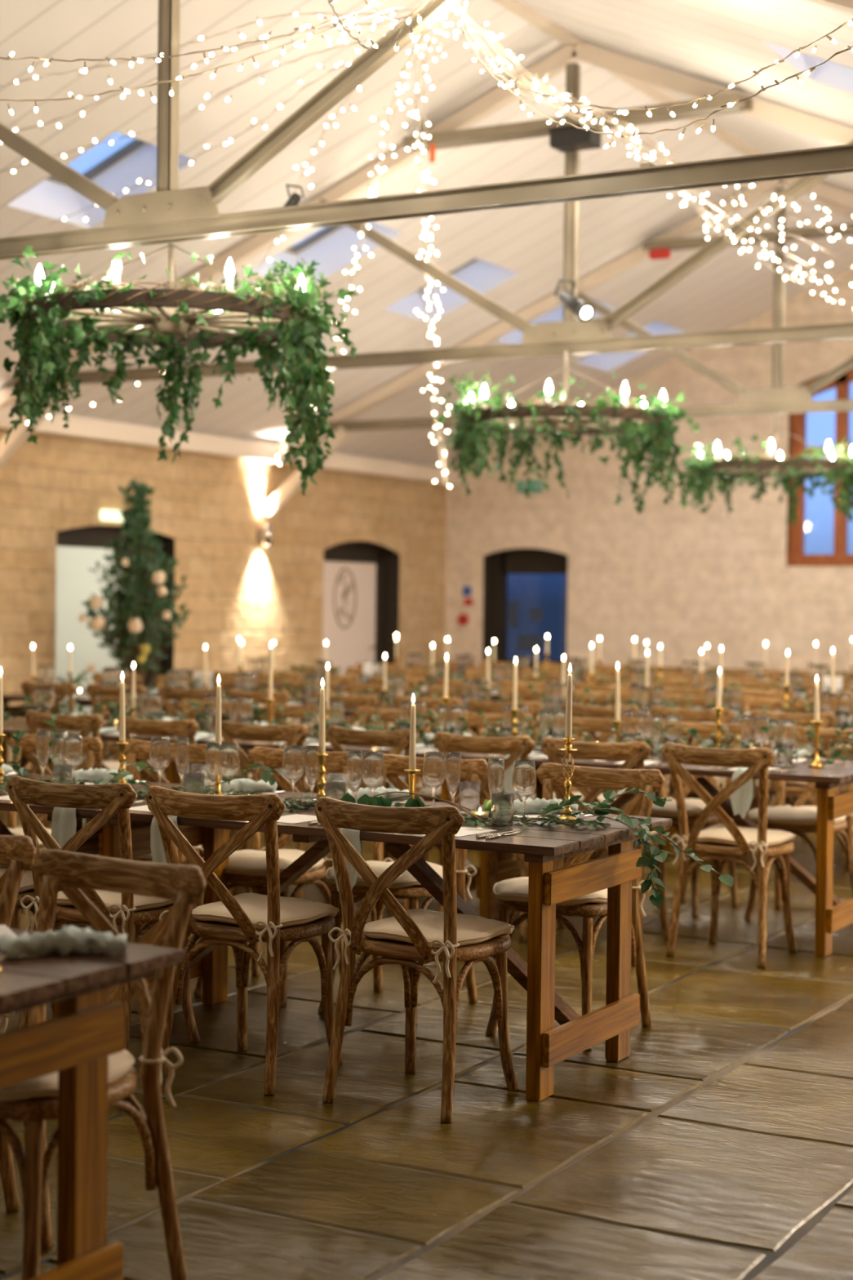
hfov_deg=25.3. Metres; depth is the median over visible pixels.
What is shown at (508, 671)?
wine glass
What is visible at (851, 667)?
candlestick
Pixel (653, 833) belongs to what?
seat cushion
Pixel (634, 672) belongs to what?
champagne flute
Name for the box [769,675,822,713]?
chair
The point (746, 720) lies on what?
champagne flute
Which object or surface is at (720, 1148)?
floor
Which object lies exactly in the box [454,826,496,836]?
napkin
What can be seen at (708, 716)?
chair
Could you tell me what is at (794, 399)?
roof truss
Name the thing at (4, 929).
menu card
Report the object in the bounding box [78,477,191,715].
tree
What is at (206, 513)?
wall
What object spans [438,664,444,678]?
wine glass
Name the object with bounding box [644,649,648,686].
taper candle
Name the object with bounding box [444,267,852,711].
wall
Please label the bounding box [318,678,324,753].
taper candle
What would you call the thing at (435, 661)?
chair
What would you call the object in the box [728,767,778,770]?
menu card
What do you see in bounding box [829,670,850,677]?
chair
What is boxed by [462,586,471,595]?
notice
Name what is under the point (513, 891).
seat cushion
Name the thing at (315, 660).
champagne flute
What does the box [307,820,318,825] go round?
table knife
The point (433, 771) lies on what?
wine glass
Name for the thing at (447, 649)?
taper candle
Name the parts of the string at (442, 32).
fairy bulb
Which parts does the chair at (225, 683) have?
rail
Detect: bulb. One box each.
[35,264,44,284]
[111,260,121,288]
[225,257,234,293]
[298,274,306,308]
[480,384,487,408]
[545,379,552,404]
[621,382,628,407]
[660,389,666,406]
[715,441,719,460]
[768,439,773,457]
[826,440,831,459]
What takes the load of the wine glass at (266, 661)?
on the trestle table at (339, 686)
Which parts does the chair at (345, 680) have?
rail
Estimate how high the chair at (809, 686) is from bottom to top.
0.894 m
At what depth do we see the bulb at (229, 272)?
8.07 m
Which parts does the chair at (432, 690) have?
post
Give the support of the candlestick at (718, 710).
on the trestle table at (832, 914)
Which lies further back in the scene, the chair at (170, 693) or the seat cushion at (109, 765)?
the chair at (170, 693)
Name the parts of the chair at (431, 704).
rail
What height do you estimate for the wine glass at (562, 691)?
0.203 m
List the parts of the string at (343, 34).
fairy bulb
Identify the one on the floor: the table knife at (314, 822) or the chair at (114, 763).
the chair at (114, 763)
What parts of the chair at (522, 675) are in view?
rail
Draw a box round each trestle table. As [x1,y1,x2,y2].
[0,773,189,1018]
[0,928,184,1279]
[1,691,227,773]
[2,716,215,782]
[75,791,672,1101]
[142,732,519,911]
[211,700,437,794]
[213,682,424,725]
[398,674,532,702]
[422,688,617,791]
[429,711,712,853]
[461,745,852,956]
[573,679,585,703]
[600,697,836,806]
[696,723,852,857]
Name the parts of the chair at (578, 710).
rail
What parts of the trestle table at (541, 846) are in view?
leg, rail, rail, leg, leg, rail, rail, leg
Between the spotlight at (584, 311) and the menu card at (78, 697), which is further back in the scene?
the menu card at (78, 697)
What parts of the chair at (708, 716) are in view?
post, leg, rail, seat frame, post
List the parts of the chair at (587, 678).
rail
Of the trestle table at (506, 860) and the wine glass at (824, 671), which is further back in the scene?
the wine glass at (824, 671)
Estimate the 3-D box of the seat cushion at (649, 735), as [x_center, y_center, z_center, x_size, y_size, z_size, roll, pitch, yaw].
[1.448,0.711,14.104,0.414,0.065,0.408,1,1,33]
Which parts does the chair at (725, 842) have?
post, leg, rail, cane seat, seat frame, post, leg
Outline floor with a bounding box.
[0,747,852,1279]
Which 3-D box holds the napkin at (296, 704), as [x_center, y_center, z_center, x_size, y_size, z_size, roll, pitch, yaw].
[-0.914,0.526,12.443,0.104,0.232,0.231,1,1,29]
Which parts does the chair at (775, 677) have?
rail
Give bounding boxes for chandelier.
[0,242,357,496]
[435,351,693,515]
[680,410,852,528]
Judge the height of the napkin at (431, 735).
0.051 m
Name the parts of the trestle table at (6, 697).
leg, rail, leg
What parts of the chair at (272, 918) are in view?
post, rail, leg, cane seat, seat frame, post, leg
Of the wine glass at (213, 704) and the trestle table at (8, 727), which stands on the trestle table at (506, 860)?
the wine glass at (213, 704)
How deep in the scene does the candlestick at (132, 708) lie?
10.14 m
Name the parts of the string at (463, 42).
fairy bulb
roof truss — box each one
[0,0,852,260]
[0,42,852,468]
[262,177,852,515]
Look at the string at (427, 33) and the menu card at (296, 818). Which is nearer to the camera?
the menu card at (296, 818)
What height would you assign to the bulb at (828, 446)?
0.153 m
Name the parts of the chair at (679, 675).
rail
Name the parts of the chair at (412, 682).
rail, post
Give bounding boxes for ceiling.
[0,0,852,469]
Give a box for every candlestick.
[0,733,6,783]
[66,672,73,682]
[115,742,128,782]
[128,706,135,718]
[213,773,223,795]
[239,663,242,672]
[265,698,275,725]
[315,753,328,798]
[324,707,329,739]
[404,768,420,799]
[440,697,451,733]
[510,708,519,736]
[544,653,549,669]
[557,737,577,822]
[589,674,595,684]
[596,658,602,671]
[613,720,623,742]
[657,666,662,685]
[697,672,705,686]
[713,706,724,748]
[782,684,791,712]
[808,720,824,768]
[848,666,852,675]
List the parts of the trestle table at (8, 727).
leg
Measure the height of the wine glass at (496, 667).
0.203 m
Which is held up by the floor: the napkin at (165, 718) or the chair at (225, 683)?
the chair at (225, 683)
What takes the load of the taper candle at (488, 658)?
in the candlestick
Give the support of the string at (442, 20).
hanging from the roof truss at (571, 335)
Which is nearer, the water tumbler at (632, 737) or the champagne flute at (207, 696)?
the water tumbler at (632, 737)
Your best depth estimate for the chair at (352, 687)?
13.46 m
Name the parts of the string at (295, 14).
fairy bulb, fairy bulb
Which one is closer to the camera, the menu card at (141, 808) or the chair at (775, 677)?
the menu card at (141, 808)
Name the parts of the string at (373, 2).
fairy bulb, fairy bulb, fairy bulb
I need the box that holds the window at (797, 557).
[786,368,852,566]
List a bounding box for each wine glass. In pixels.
[40,686,54,714]
[44,665,55,683]
[48,730,68,759]
[62,734,83,784]
[106,668,117,686]
[111,666,120,682]
[124,689,137,712]
[147,693,162,720]
[149,736,170,786]
[171,671,182,700]
[179,669,189,688]
[210,693,225,733]
[217,743,239,795]
[238,697,253,724]
[242,672,253,691]
[248,671,257,688]
[254,658,263,672]
[263,657,269,673]
[282,745,304,807]
[312,674,323,687]
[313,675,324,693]
[314,697,328,718]
[322,661,331,675]
[328,701,344,726]
[361,751,384,797]
[376,662,383,676]
[392,676,402,707]
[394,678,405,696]
[413,653,420,664]
[413,701,426,742]
[422,751,445,806]
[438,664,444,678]
[449,706,465,734]
[461,655,469,676]
[465,654,472,666]
[477,680,489,700]
[493,665,502,689]
[504,666,513,680]
[512,759,536,826]
[515,705,528,736]
[520,657,528,667]
[522,656,529,667]
[552,710,565,739]
[559,684,567,703]
[565,668,575,694]
[572,657,579,667]
[580,657,588,680]
[635,710,650,741]
[637,684,650,711]
[640,660,646,669]
[644,671,653,697]
[652,687,664,706]
[664,715,681,743]
[688,660,697,671]
[698,671,707,686]
[702,661,708,672]
[712,672,723,688]
[729,689,742,723]
[752,662,759,674]
[753,715,769,747]
[757,662,766,680]
[779,720,797,767]
[789,673,796,688]
[793,675,804,698]
[816,663,822,676]
[820,664,829,676]
[821,691,831,712]
[838,693,852,728]
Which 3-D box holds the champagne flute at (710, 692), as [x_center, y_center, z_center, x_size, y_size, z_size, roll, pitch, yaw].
[1.714,0.390,11.473,0.062,0.203,0.062,1,1,29]
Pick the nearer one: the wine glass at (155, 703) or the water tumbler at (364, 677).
the wine glass at (155, 703)
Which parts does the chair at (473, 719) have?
leg, seat frame, rail, post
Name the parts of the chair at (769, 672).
rail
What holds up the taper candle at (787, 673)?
on the candlestick at (786, 686)
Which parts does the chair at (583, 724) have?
rail, post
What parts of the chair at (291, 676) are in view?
rail, post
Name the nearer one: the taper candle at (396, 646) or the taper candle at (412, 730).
the taper candle at (412, 730)
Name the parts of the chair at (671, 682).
rail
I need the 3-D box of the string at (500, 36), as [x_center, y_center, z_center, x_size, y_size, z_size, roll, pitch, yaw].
[1.305,-2.530,9.696,0.284,0.304,4.314,2,1,38]
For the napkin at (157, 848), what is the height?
0.232 m
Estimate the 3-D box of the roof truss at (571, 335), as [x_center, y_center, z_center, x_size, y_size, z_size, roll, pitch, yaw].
[1.252,-2.367,11.905,11.039,2.884,0.270,1,1,29]
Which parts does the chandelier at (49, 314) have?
suspension chain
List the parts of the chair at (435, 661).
rail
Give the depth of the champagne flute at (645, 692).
11.46 m
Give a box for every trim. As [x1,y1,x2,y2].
[0,406,459,484]
[493,0,852,221]
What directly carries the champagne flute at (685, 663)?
on the trestle table at (584, 682)
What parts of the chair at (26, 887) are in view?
seat frame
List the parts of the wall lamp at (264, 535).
plate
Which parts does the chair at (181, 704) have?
post, rail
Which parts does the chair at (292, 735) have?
post, rail, post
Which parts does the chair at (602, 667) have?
rail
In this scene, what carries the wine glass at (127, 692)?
on the trestle table at (8, 727)
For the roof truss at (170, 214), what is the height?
2.884 m
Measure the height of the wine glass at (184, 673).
0.203 m
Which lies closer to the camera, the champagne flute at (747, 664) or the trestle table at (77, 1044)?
the trestle table at (77, 1044)
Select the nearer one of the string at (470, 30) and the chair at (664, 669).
the string at (470, 30)
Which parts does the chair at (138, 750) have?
post, leg, seat frame, rail, post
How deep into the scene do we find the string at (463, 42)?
9.70 m
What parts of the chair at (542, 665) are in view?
rail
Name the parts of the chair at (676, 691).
rail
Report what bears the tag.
hanging from the roof truss at (571, 335)
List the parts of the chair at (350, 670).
rail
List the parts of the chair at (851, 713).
post, rail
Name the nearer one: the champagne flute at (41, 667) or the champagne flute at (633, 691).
the champagne flute at (633, 691)
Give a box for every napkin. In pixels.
[1,764,14,774]
[51,806,76,847]
[62,693,88,715]
[69,711,102,718]
[73,767,133,782]
[75,685,86,692]
[82,727,119,767]
[135,711,139,719]
[145,688,157,693]
[150,814,177,863]
[162,716,178,720]
[186,732,215,773]
[209,700,228,727]
[210,777,277,792]
[253,721,273,725]
[273,702,302,725]
[278,738,319,782]
[332,827,360,891]
[347,786,408,802]
[349,724,365,730]
[389,743,430,788]
[409,687,427,697]
[416,730,471,740]
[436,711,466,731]
[503,751,542,799]
[513,797,577,813]
[608,733,621,742]
[657,742,679,751]
[692,706,701,709]
[693,722,710,747]
[729,767,753,818]
[774,747,811,760]
[795,742,813,755]
[848,715,852,724]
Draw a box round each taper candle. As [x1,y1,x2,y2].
[0,667,2,733]
[31,644,34,676]
[68,645,71,672]
[119,672,125,742]
[130,662,134,706]
[204,644,207,684]
[214,675,221,744]
[236,638,239,668]
[240,640,241,663]
[241,640,243,667]
[267,641,272,698]
[272,640,274,668]
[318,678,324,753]
[324,640,327,661]
[324,662,328,707]
[382,653,386,689]
[395,638,397,657]
[408,693,415,769]
[431,644,433,674]
[443,653,448,697]
[446,638,448,654]
[486,648,489,687]
[492,639,494,660]
[512,657,517,708]
[534,648,537,677]
[546,635,548,653]
[561,655,564,684]
[564,662,572,738]
[591,644,593,674]
[598,637,600,658]
[615,663,620,720]
[632,638,635,664]
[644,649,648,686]
[645,640,647,660]
[658,644,662,666]
[700,648,702,672]
[706,644,708,662]
[716,668,721,707]
[719,646,722,693]
[764,642,766,665]
[785,649,789,684]
[814,642,817,664]
[814,675,819,720]
[831,647,835,693]
[850,638,852,666]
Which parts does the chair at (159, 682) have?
post, rail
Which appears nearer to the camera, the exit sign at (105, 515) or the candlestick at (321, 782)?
the candlestick at (321, 782)
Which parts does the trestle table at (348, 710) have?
rail, leg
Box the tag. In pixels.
[429,143,435,162]
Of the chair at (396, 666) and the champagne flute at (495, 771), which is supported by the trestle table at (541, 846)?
the champagne flute at (495, 771)
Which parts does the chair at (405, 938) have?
post, rail, leg, cane seat, seat frame, post, leg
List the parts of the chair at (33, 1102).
leg, post, seat frame, rail, post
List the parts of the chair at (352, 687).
post, rail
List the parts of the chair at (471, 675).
rail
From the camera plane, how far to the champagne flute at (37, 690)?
10.54 m
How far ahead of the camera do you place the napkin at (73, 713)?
10.70 m
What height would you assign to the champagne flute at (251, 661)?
0.203 m
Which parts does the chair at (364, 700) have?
post, rail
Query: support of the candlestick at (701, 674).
on the trestle table at (650, 701)
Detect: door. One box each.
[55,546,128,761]
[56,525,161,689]
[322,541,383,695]
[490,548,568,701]
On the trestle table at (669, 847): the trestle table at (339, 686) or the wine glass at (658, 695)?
the wine glass at (658, 695)
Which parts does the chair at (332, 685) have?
rail, post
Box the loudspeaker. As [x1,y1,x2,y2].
[546,112,604,152]
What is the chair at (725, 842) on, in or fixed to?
on the floor
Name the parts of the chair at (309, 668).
rail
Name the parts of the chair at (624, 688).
rail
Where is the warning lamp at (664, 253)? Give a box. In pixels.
[648,248,671,259]
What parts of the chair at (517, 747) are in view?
post, rail, leg, post, leg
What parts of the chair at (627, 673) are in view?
rail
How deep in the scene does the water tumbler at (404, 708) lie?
9.39 m
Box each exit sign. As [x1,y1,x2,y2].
[100,509,123,521]
[517,480,542,492]
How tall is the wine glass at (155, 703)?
0.203 m
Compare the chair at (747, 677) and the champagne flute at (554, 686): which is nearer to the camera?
the champagne flute at (554, 686)
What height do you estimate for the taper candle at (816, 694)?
0.201 m
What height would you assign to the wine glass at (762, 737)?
0.203 m
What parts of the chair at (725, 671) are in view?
rail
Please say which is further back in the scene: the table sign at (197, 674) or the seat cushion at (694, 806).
the table sign at (197, 674)
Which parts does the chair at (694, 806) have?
post, seat frame, leg, rail, post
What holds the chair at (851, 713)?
on the floor
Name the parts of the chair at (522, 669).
rail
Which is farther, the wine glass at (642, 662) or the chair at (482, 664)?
the chair at (482, 664)
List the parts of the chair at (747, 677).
rail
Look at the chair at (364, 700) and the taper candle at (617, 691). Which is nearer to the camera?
the taper candle at (617, 691)
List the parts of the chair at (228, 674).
rail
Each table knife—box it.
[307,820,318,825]
[475,830,515,839]
[484,831,522,839]
[654,762,666,765]
[662,762,669,766]
[774,768,792,773]
[780,768,799,773]
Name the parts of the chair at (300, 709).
post, seat frame, rail, post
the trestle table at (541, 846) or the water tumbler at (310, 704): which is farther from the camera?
the water tumbler at (310, 704)
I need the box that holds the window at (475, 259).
[417,257,478,291]
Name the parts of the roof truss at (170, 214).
gusset plate, king post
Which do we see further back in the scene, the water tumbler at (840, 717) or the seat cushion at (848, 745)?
the seat cushion at (848, 745)
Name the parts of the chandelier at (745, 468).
suspension chain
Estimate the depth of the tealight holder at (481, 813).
5.98 m
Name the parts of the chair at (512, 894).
leg, post, seat frame, leg, rail, post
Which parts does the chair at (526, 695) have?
rail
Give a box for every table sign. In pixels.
[192,671,213,688]
[363,662,373,683]
[822,675,842,693]
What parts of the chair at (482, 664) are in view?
rail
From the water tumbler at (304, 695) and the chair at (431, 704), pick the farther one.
the water tumbler at (304, 695)
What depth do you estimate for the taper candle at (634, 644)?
17.38 m
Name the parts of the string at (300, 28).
fairy bulb, fairy bulb, fairy bulb, fairy bulb, fairy bulb, fairy bulb, fairy bulb, fairy bulb, fairy bulb, fairy bulb, fairy bulb, fairy bulb, fairy bulb, fairy bulb, fairy bulb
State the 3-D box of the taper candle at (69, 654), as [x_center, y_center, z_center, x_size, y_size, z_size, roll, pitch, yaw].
[-2.594,0.137,13.818,0.022,0.201,0.022,1,0,29]
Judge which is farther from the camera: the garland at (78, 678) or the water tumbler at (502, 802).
the garland at (78, 678)
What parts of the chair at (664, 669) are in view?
rail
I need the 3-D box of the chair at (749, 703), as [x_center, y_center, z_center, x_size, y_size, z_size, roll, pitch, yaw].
[2.105,0.810,11.798,0.515,0.894,0.553,1,1,27]
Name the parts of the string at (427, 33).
fairy bulb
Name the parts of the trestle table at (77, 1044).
rail, rail, leg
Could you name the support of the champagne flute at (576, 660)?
on the trestle table at (584, 682)
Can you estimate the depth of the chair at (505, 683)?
14.15 m
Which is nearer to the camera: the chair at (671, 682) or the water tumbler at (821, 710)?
the water tumbler at (821, 710)
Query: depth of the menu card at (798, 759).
8.61 m
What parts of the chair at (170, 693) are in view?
post, rail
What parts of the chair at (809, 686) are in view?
rail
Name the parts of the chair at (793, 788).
post, leg, rail, cane seat, seat frame, post, leg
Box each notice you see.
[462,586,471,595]
[464,598,472,605]
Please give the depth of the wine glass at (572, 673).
14.63 m
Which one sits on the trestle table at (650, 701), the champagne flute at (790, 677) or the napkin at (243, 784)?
the champagne flute at (790, 677)
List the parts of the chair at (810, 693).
post, rail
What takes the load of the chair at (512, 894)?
on the floor
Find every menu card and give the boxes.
[0,795,11,800]
[0,924,17,938]
[74,697,98,698]
[76,781,112,784]
[99,732,119,735]
[128,804,151,812]
[197,737,222,741]
[208,791,262,794]
[276,813,317,823]
[303,742,330,746]
[415,748,438,752]
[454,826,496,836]
[514,813,561,817]
[528,754,547,759]
[614,760,659,764]
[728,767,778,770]
[774,758,808,762]
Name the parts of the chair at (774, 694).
leg, rail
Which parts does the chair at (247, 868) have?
leg, post, seat frame, leg, rail, post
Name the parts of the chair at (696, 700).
rail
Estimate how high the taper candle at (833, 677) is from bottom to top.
0.266 m
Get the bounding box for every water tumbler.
[26,705,39,713]
[33,679,43,683]
[51,764,71,784]
[109,708,119,728]
[149,711,163,720]
[183,773,204,794]
[191,764,210,794]
[195,713,209,733]
[240,715,253,724]
[299,717,314,738]
[302,688,312,703]
[324,782,346,799]
[327,773,348,793]
[329,720,344,728]
[360,673,368,683]
[381,692,391,708]
[397,722,410,730]
[428,675,437,686]
[449,726,463,735]
[458,781,480,814]
[461,665,464,675]
[461,694,471,711]
[485,677,494,691]
[491,791,514,827]
[498,727,512,737]
[542,697,554,714]
[551,731,564,738]
[558,699,563,710]
[564,681,573,693]
[579,668,583,679]
[621,733,636,742]
[627,701,639,705]
[662,736,678,746]
[690,684,700,687]
[706,704,716,709]
[728,706,740,723]
[741,738,756,748]
[756,674,764,680]
[777,742,793,765]
[791,688,801,698]
[812,708,824,712]
[836,710,848,728]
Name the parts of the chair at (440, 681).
rail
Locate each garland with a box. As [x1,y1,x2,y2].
[0,715,733,907]
[0,924,127,957]
[2,693,852,766]
[55,671,852,728]
[265,663,848,697]
[427,657,850,679]
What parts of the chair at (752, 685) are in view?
rail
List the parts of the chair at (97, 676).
post, rail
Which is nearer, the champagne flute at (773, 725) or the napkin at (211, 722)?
the champagne flute at (773, 725)
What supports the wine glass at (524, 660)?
on the trestle table at (398, 674)
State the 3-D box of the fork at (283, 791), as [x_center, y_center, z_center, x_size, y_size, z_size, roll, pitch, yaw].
[-0.563,0.548,6.796,0.020,0.011,0.195,1,1,31]
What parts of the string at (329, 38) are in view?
fairy bulb, fairy bulb, fairy bulb, fairy bulb, fairy bulb, fairy bulb, fairy bulb, fairy bulb, fairy bulb, fairy bulb, fairy bulb, fairy bulb, fairy bulb, fairy bulb, fairy bulb, fairy bulb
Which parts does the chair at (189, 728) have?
post, rail, post, leg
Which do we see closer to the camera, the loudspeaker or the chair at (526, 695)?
the loudspeaker
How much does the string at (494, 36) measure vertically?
0.373 m
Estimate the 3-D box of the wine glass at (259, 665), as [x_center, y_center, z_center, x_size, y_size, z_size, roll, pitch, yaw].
[-1.420,0.265,16.094,0.076,0.203,0.076,1,1,29]
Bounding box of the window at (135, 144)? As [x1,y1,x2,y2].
[46,138,146,185]
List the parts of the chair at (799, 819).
leg, post, seat frame, rail, post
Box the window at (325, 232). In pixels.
[284,224,345,253]
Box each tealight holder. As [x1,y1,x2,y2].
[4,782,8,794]
[75,689,84,693]
[470,808,489,822]
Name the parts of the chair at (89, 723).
post, rail, post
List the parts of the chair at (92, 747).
post, leg, seat frame, rail, post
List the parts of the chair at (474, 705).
post, rail, post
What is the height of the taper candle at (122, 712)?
0.251 m
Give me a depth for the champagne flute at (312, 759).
6.40 m
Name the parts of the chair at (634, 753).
post, leg, rail, post, seat frame, leg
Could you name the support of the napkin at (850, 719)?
on the menu card
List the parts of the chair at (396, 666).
rail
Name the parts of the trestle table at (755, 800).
leg, rail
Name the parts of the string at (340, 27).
fairy bulb, fairy bulb, fairy bulb, fairy bulb, fairy bulb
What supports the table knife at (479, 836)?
on the trestle table at (541, 846)
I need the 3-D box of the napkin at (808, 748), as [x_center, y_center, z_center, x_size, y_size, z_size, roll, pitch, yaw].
[2.160,0.596,10.711,0.104,0.232,0.231,1,1,29]
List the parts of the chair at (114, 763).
post, rail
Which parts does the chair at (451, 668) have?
rail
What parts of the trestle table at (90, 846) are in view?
leg, rail, leg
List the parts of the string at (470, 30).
fairy bulb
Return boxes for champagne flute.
[33,686,42,711]
[35,730,49,779]
[38,664,44,680]
[51,733,66,764]
[102,668,108,685]
[139,693,149,719]
[166,670,173,688]
[174,737,189,791]
[204,693,213,730]
[204,742,220,795]
[228,696,238,722]
[234,672,241,690]
[241,671,248,686]
[248,658,254,671]
[303,745,319,806]
[304,675,313,706]
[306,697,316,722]
[314,659,319,673]
[315,701,327,742]
[317,661,323,674]
[346,750,363,802]
[372,662,377,675]
[386,678,395,709]
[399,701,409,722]
[408,653,413,669]
[431,664,438,684]
[436,705,448,732]
[444,751,461,806]
[454,654,461,676]
[462,679,470,694]
[471,680,479,699]
[485,758,504,824]
[489,665,494,678]
[498,666,505,688]
[502,705,512,727]
[514,656,519,670]
[537,710,551,754]
[543,681,551,697]
[551,683,559,715]
[560,667,566,682]
[565,657,571,667]
[573,657,579,679]
[622,710,633,733]
[628,658,633,669]
[629,684,638,701]
[631,669,638,682]
[633,659,639,669]
[637,670,644,686]
[640,686,649,711]
[648,714,662,760]
[682,660,688,671]
[692,671,699,684]
[694,661,700,671]
[706,672,713,687]
[706,687,715,704]
[721,688,730,708]
[741,715,752,738]
[745,662,751,673]
[750,662,755,674]
[767,719,779,766]
[779,673,785,687]
[788,675,792,688]
[808,663,814,675]
[812,690,822,708]
[813,664,819,676]
[828,693,837,728]
[849,675,852,689]
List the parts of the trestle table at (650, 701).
leg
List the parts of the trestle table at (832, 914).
leg, rail, leg, leg, rail, rail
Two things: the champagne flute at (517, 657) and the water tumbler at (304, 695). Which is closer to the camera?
the water tumbler at (304, 695)
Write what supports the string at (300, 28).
hanging from the ceiling
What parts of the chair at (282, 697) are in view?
rail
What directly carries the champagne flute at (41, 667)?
on the trestle table at (6, 697)
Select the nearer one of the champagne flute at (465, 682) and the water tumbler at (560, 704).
the water tumbler at (560, 704)
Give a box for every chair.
[0,835,37,1213]
[0,848,207,1279]
[0,867,52,1010]
[1,733,103,928]
[5,776,199,1051]
[20,680,107,773]
[24,711,103,828]
[74,695,163,770]
[85,683,146,761]
[91,672,142,761]
[93,738,205,940]
[115,716,243,894]
[124,675,192,762]
[144,786,343,1094]
[151,698,239,782]
[156,686,222,727]
[188,669,237,689]
[193,746,349,1006]
[213,677,268,718]
[221,720,309,898]
[226,688,314,793]
[248,702,329,850]
[249,671,314,728]
[278,679,337,728]
[289,665,337,680]
[303,673,359,773]
[310,692,378,782]
[314,796,518,1123]
[318,753,488,1024]
[320,706,435,880]
[325,725,417,910]
[344,666,395,718]
[346,682,409,730]
[355,662,400,694]
[368,675,426,791]
[388,668,448,723]
[392,695,462,782]
[409,663,456,697]
[420,711,533,866]
[422,659,474,701]
[426,684,491,698]
[432,732,564,942]
[435,677,499,737]
[463,670,513,701]
[465,666,514,702]
[466,698,542,794]
[479,660,514,702]
[485,762,665,1049]
[497,687,558,731]
[500,680,559,738]
[517,672,559,702]
[519,666,559,701]
[528,716,635,855]
[538,662,580,677]
[540,737,670,938]
[560,702,639,799]
[573,689,639,791]
[574,682,651,745]
[582,669,631,706]
[583,674,631,733]
[589,663,628,706]
[631,719,742,917]
[648,665,689,714]
[648,676,706,741]
[648,684,720,791]
[649,671,692,750]
[649,706,748,867]
[660,742,797,967]
[664,693,716,796]
[708,666,746,712]
[712,674,757,685]
[722,678,777,738]
[728,687,795,808]
[742,696,813,840]
[743,724,852,921]
[749,709,848,866]
[765,668,808,712]
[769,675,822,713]
[795,681,849,745]
[805,689,852,805]
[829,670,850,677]
[836,700,852,843]
[842,676,849,683]
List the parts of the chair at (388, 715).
post, leg, rail, post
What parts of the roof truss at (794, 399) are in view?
gusset plate, king post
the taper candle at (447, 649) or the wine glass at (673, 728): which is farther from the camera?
the taper candle at (447, 649)
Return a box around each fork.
[3,773,17,775]
[258,790,285,794]
[574,813,594,817]
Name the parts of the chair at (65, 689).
post, rail, post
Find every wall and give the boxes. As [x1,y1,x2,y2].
[0,428,446,768]
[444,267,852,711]
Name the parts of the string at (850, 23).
fairy bulb, fairy bulb, fairy bulb, fairy bulb, fairy bulb, fairy bulb, fairy bulb, fairy bulb, fairy bulb, fairy bulb, fairy bulb, fairy bulb, fairy bulb, fairy bulb, fairy bulb, fairy bulb, fairy bulb, fairy bulb, fairy bulb, fairy bulb, fairy bulb, fairy bulb, fairy bulb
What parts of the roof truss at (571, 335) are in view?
gusset plate, king post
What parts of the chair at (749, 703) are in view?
post, rail, post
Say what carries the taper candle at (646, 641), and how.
in the candlestick
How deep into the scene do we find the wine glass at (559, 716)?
8.73 m
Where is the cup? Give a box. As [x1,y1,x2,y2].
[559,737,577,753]
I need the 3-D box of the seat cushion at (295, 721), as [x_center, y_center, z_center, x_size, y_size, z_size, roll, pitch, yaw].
[-1.106,0.653,15.545,0.414,0.065,0.408,1,1,28]
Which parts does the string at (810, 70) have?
fairy bulb, fairy bulb, fairy bulb, fairy bulb, fairy bulb, fairy bulb, fairy bulb, fairy bulb, fairy bulb, fairy bulb, fairy bulb, fairy bulb, fairy bulb, fairy bulb, fairy bulb, fairy bulb, fairy bulb, fairy bulb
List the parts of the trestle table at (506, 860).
leg, rail, leg, leg, rail, leg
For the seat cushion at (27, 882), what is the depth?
6.37 m
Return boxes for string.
[0,2,382,74]
[0,4,456,173]
[0,6,404,115]
[0,8,446,87]
[0,15,407,143]
[26,15,396,423]
[48,4,454,225]
[268,6,458,465]
[273,8,453,462]
[328,0,413,51]
[364,0,432,28]
[400,21,453,482]
[406,4,456,481]
[407,8,451,487]
[451,7,852,219]
[453,7,852,124]
[453,23,852,148]
[454,2,852,285]
[455,6,852,241]
[456,1,852,267]
[457,1,852,249]
[457,4,852,297]
[457,4,852,306]
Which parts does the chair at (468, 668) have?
rail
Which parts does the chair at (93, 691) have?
post, seat frame, rail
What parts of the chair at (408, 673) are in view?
rail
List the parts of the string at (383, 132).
fairy bulb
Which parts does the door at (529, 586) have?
pane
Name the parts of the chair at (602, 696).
post, rail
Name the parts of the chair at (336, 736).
rail, post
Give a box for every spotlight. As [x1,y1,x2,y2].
[283,184,304,206]
[554,279,594,321]
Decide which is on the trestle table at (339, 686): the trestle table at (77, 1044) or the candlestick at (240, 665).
the candlestick at (240, 665)
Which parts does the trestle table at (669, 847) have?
leg, leg, rail, rail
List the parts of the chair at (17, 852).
post, rail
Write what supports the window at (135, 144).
attached to the ceiling
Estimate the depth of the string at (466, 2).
9.71 m
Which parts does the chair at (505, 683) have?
rail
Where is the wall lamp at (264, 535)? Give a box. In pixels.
[255,524,271,545]
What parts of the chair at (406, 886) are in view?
leg, post, seat frame, leg, rail, post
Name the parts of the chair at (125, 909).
post, rail, seat frame, post, leg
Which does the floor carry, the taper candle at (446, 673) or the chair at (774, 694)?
the chair at (774, 694)
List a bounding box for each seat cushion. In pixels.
[0,867,34,893]
[0,1050,132,1102]
[7,827,51,848]
[56,889,173,912]
[74,761,125,770]
[93,853,152,860]
[107,741,118,745]
[151,771,222,779]
[191,893,337,929]
[224,848,323,875]
[248,773,308,786]
[265,718,299,724]
[326,860,443,888]
[362,908,512,948]
[421,786,480,799]
[494,876,607,905]
[528,791,615,808]
[595,733,651,740]
[633,798,714,817]
[650,826,669,835]
[696,824,795,848]
[750,805,845,825]
[776,781,808,786]
[830,743,851,750]
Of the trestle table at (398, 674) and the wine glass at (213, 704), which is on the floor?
the trestle table at (398, 674)

